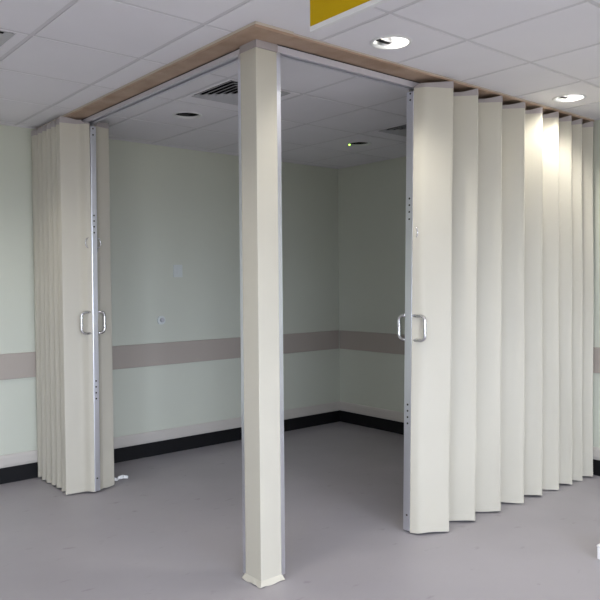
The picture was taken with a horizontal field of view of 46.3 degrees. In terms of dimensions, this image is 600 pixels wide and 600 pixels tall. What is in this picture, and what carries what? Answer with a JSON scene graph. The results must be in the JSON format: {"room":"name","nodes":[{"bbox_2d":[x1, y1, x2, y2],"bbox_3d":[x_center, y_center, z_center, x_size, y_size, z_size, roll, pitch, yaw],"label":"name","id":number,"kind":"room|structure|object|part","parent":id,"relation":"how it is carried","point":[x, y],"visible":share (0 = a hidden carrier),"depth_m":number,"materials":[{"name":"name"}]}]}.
{"room":"hospital room","nodes":[
{"label":"hospital room","id":0,"kind":"room"},
{"bbox_2d":[0,125,339,455],"bbox_3d":[-2.580,-0.131,4.699,8.000,2.897,0.200,-2,2,-40],"label":"wall","id":1,"kind":"structure","parent":0,"point":[170,206],"depth_m":5.87,"materials":[{"name":"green paint"}]},
{"bbox_2d":[157,316,165,324],"bbox_3d":[-1.136,0.167,5.769,0.072,0.072,0.030,-2,2,-40],"label":"dial","id":2,"kind":"object","parent":1,"relation":"attached to","point":[161,320],"visible":1,"depth_m":5.76,"materials":[{"name":"white plastic"}]},
{"bbox_2d":[0,330,338,379],"bbox_3d":[-2.512,0.487,4.625,7.580,0.184,0.016,-2,2,-40],"label":"trim","id":3,"kind":"structure","parent":1,"relation":"attached to","point":[12,365],"depth_m":5.87,"materials":[{"name":"beige plastic"}]},
{"bbox_2d":[0,410,339,483],"bbox_3d":[-2.500,1.262,4.655,7.600,0.114,0.005,-2,2,-40],"label":"baseboard","id":4,"kind":"structure","parent":1,"relation":"attached to","point":[25,471],"depth_m":5.89,"materials":[{"name":"black plastic"}]},
{"bbox_2d":[0,401,339,467],"bbox_3d":[-2.498,1.161,4.649,7.600,0.092,0.013,-2,2,-40],"label":"trim","id":5,"kind":"structure","parent":1,"relation":"attached to","point":[27,457],"depth_m":5.88,"materials":[{"name":"grey plastic"}]},
{"bbox_2d":[173,265,182,276],"bbox_3d":[-1.021,-0.243,5.869,0.086,0.104,0.014,-2,2,-40],"label":"light switch","id":6,"kind":"object","parent":1,"relation":"attached to","point":[177,269],"visible":1,"depth_m":5.86,"materials":[{"name":"white plastic"}]},
{"bbox_2d":[0,422,599,599],"bbox_3d":[0.204,1.422,1.447,8.000,0.100,8.800,-2,2,-40],"label":"floor","id":7,"kind":"structure","parent":0,"point":[171,529],"depth_m":3.89,"materials":[{"name":"grey plastic"}]},
{"bbox_2d":[114,475,127,480],"bbox_3d":[-1.306,1.280,5.046,0.050,0.031,0.144,1,2,37],"label":"scrap","id":8,"kind":"object","parent":7,"relation":"on","point":[121,476],"visible":0.78,"depth_m":5.06,"materials":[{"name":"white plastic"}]},
{"bbox_2d":[238,39,284,587],"bbox_3d":[-0.184,0.068,3.318,0.173,2.521,0.176,-2,2,-40],"label":"post","id":9,"kind":"object","parent":7,"relation":"on","point":[259,77],"visible":1,"depth_m":3.27,"materials":[{"name":"beige plastic"}]},
{"bbox_2d":[597,544,599,559],"bbox_3d":[1.630,1.268,3.524,0.200,0.074,0.188,-2,2,-40],"label":"plastic box","id":10,"kind":"object","parent":7,"relation":"on","point":[598,545],"visible":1,"depth_m":3.52,"materials":[{"name":"white plastic"}]},
{"bbox_2d":[0,0,599,168],"bbox_3d":[0.177,-1.372,1.377,8.000,0.404,8.800,-2,2,-40],"label":"ceiling","id":11,"kind":"structure","parent":0,"point":[74,53],"depth_m":3.58,"materials":[{"name":"tile"}]},
{"bbox_2d":[0,29,27,56],"bbox_3d":[-1.623,-1.266,3.246,0.516,0.134,0.576,-2,2,-40],"label":"ceiling vent","id":12,"kind":"object","parent":11,"relation":"in","point":[8,39],"visible":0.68,"depth_m":3.25,"materials":[{"name":"metal"}]},
{"bbox_2d":[36,21,293,129],"bbox_3d":[-0.971,-1.219,4.133,0.215,0.024,2.670,-2,2,-40],"label":"header board","id":13,"kind":"object","parent":11,"relation":"attached to","point":[224,45],"visible":0.68,"depth_m":3.55,"materials":[{"name":"beige wood"}]},
{"bbox_2d":[81,48,238,124],"bbox_3d":[-1.040,-1.193,4.258,0.062,0.028,2.426,-2,2,-40],"label":"track","id":14,"kind":"object","parent":13,"relation":"attached to","point":[230,58],"visible":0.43,"depth_m":3.87,"materials":[{"name":"white metal"}]},
{"bbox_2d":[31,116,114,494],"bbox_3d":[-1.606,0.038,4.953,0.344,2.511,0.662,-2,2,-40],"label":"door","id":15,"kind":"structure","parent":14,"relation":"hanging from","point":[71,187],"depth_m":4.74,"materials":[{"name":"beige plastic"}]},
{"bbox_3d":[-1.433,0.153,4.691,0.078,0.161,0.020,-2,2,-40],"label":"handle","id":16,"kind":"part","parent":15,"relation":"part of","materials":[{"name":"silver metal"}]},
{"bbox_3d":[-1.386,0.065,4.730,0.051,2.456,0.034,-2,2,-40],"label":"lead post","id":17,"kind":"part","parent":15,"relation":"part of","materials":[{"name":"silver metal"}]},
{"bbox_3d":[-1.347,0.151,4.763,0.062,0.161,0.020,-2,2,-40],"label":"handle","id":18,"kind":"part","parent":15,"relation":"part of","materials":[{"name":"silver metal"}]},
{"bbox_2d":[172,111,201,118],"bbox_3d":[-0.762,-1.301,4.733,0.202,0.116,0.202,-2,2,-40],"label":"recessed light","id":19,"kind":"object","parent":11,"relation":"in","point":[185,114],"visible":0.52,"depth_m":4.78,"materials":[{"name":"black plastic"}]},
{"bbox_2d":[177,78,298,110],"bbox_3d":[-0.384,-1.304,4.289,0.516,0.134,0.576,-2,2,-40],"label":"ceiling vent","id":20,"kind":"object","parent":11,"relation":"in","point":[223,94],"visible":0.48,"depth_m":4.33,"materials":[{"name":"metal"}]},
{"bbox_2d":[310,0,390,32],"bbox_3d":[0.269,-1.107,2.398,0.022,0.186,0.700,-2,2,-40],"label":"sign","id":21,"kind":"object","parent":11,"relation":"hanging from","point":[323,13],"visible":1,"depth_m":2.56,"materials":[{"name":"yellow plastic"}]},
{"bbox_3d":[0.258,-1.110,2.396,0.001,0.156,0.681,-2,2,-40],"label":"yellow panel","id":22,"kind":"part","parent":21,"relation":"part of","materials":[{"name":"yellow plastic"}]},
{"bbox_2d":[347,141,371,145],"bbox_3d":[0.489,-1.335,5.766,0.202,0.124,0.202,-2,2,-40],"label":"recessed light","id":23,"kind":"object","parent":11,"relation":"in","point":[355,143],"visible":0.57,"depth_m":5.82,"materials":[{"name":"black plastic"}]},
{"bbox_2d":[362,123,406,141],"bbox_3d":[0.859,-1.342,5.328,0.516,0.134,0.587,-2,2,-40],"label":"ceiling vent","id":24,"kind":"object","parent":11,"relation":"in","point":[397,132],"visible":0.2,"depth_m":5.38,"materials":[{"name":"metal"}]},
{"bbox_2d":[369,35,411,49],"bbox_3d":[0.431,-1.278,3.332,0.202,0.116,0.202,-2,2,-40],"label":"recessed light","id":25,"kind":"object","parent":11,"relation":"in","point":[386,42],"visible":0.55,"depth_m":3.38,"materials":[{"name":"white plastic"}]},
{"bbox_2d":[278,33,593,123],"bbox_3d":[0.962,-1.242,4.163,2.778,0.017,0.203,-2,2,-40],"label":"header board","id":26,"kind":"object","parent":11,"relation":"attached to","point":[298,42],"visible":0.46,"depth_m":3.70,"materials":[{"name":"beige wood"}]},
{"bbox_2d":[277,44,478,98],"bbox_3d":[0.942,-1.215,4.208,2.788,0.035,0.056,-2,2,-40],"label":"track","id":27,"kind":"object","parent":26,"relation":"attached to","point":[288,53],"visible":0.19,"depth_m":3.59,"materials":[{"name":"white metal"}]},
{"bbox_2d":[397,81,593,533],"bbox_3d":[1.296,0.020,4.527,1.893,2.511,0.363,-2,2,-40],"label":"door","id":28,"kind":"structure","parent":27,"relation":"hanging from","point":[499,288],"depth_m":4.24,"materials":[{"name":"beige plastic"}]},
{"bbox_3d":[0.578,0.154,3.974,0.020,0.155,0.065,-2,2,-40],"label":"handle","id":29,"kind":"part","parent":28,"relation":"part of","materials":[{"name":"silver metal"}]},
{"bbox_3d":[0.616,0.065,3.932,0.084,2.456,0.050,-2,2,-40],"label":"lead post","id":30,"kind":"part","parent":28,"relation":"part of","materials":[{"name":"silver metal"}]},
{"bbox_3d":[0.660,0.156,3.877,0.020,0.155,0.098,-2,2,-40],"label":"handle","id":31,"kind":"part","parent":28,"relation":"part of","materials":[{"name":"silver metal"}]},
{"bbox_2d":[552,94,585,102],"bbox_3d":[1.681,-1.316,4.384,0.202,0.116,0.202,-2,2,-40],"label":"recessed light","id":32,"kind":"object","parent":11,"relation":"in","point":[565,98],"visible":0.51,"depth_m":4.44,"materials":[{"name":"white plastic"}]},
{"bbox_2d":[338,120,599,447],"bbox_3d":[3.173,-0.169,3.920,0.200,2.897,8.400,-2,2,-40],"label":"wall","id":33,"kind":"structure","parent":0,"point":[371,196],"depth_m":6.64,"materials":[{"name":"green paint"}]},
{"bbox_2d":[340,330,599,372],"bbox_3d":[3.103,0.450,3.858,0.016,0.184,8.380,-2,2,-40],"label":"trim","id":34,"kind":"structure","parent":33,"relation":"attached to","point":[352,340],"depth_m":6.66,"materials":[{"name":"beige plastic"}]},
{"bbox_2d":[340,410,599,475],"bbox_3d":[3.110,1.225,3.887,0.005,0.114,8.395,-2,2,-40],"label":"baseboard","id":35,"kind":"structure","parent":33,"relation":"attached to","point":[397,427],"depth_m":6.70,"materials":[{"name":"black plastic"}]},
{"bbox_2d":[340,401,599,459],"bbox_3d":[3.104,1.124,3.884,0.013,0.092,8.400,-2,2,-40],"label":"trim","id":36,"kind":"structure","parent":33,"relation":"attached to","point":[344,406],"depth_m":6.68,"materials":[{"name":"grey plastic"}]}
]}

